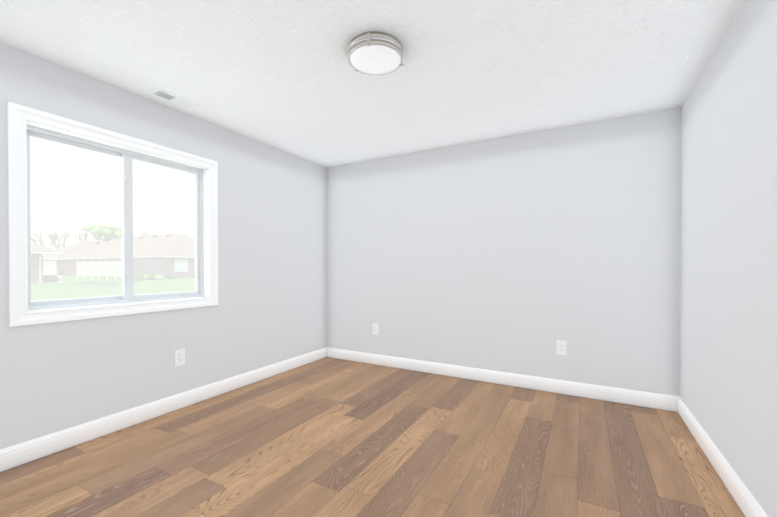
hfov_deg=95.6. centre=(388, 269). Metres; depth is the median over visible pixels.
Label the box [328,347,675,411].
baseboard
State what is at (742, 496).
baseboard
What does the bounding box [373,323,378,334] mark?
electrical outlet
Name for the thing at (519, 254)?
wall
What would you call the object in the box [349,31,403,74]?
ceiling light
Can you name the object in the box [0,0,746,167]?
ceiling
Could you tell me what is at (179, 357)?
electrical outlet
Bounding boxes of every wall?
[0,42,326,448]
[327,107,680,395]
[679,0,776,516]
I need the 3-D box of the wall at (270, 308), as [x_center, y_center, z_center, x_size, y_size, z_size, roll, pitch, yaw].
[-1.900,-0.077,2.726,0.160,2.440,4.581,0,1,29]
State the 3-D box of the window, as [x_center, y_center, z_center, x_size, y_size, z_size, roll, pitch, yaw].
[-1.934,-0.322,2.642,0.180,1.297,1.323,0,1,29]
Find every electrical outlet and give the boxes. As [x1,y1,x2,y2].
[175,348,184,366]
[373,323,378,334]
[556,340,566,355]
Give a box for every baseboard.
[0,347,327,471]
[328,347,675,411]
[676,396,767,516]
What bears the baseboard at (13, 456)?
attached to the wall at (270, 308)
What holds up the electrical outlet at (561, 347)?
attached to the wall at (519, 254)
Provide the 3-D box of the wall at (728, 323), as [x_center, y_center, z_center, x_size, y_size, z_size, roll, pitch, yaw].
[1.373,-0.062,0.914,0.160,2.440,4.581,0,1,29]
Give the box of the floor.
[0,357,744,516]
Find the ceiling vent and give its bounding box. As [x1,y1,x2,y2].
[148,88,197,108]
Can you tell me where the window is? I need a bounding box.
[7,101,217,326]
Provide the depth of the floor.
2.13 m
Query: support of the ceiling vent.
in the ceiling

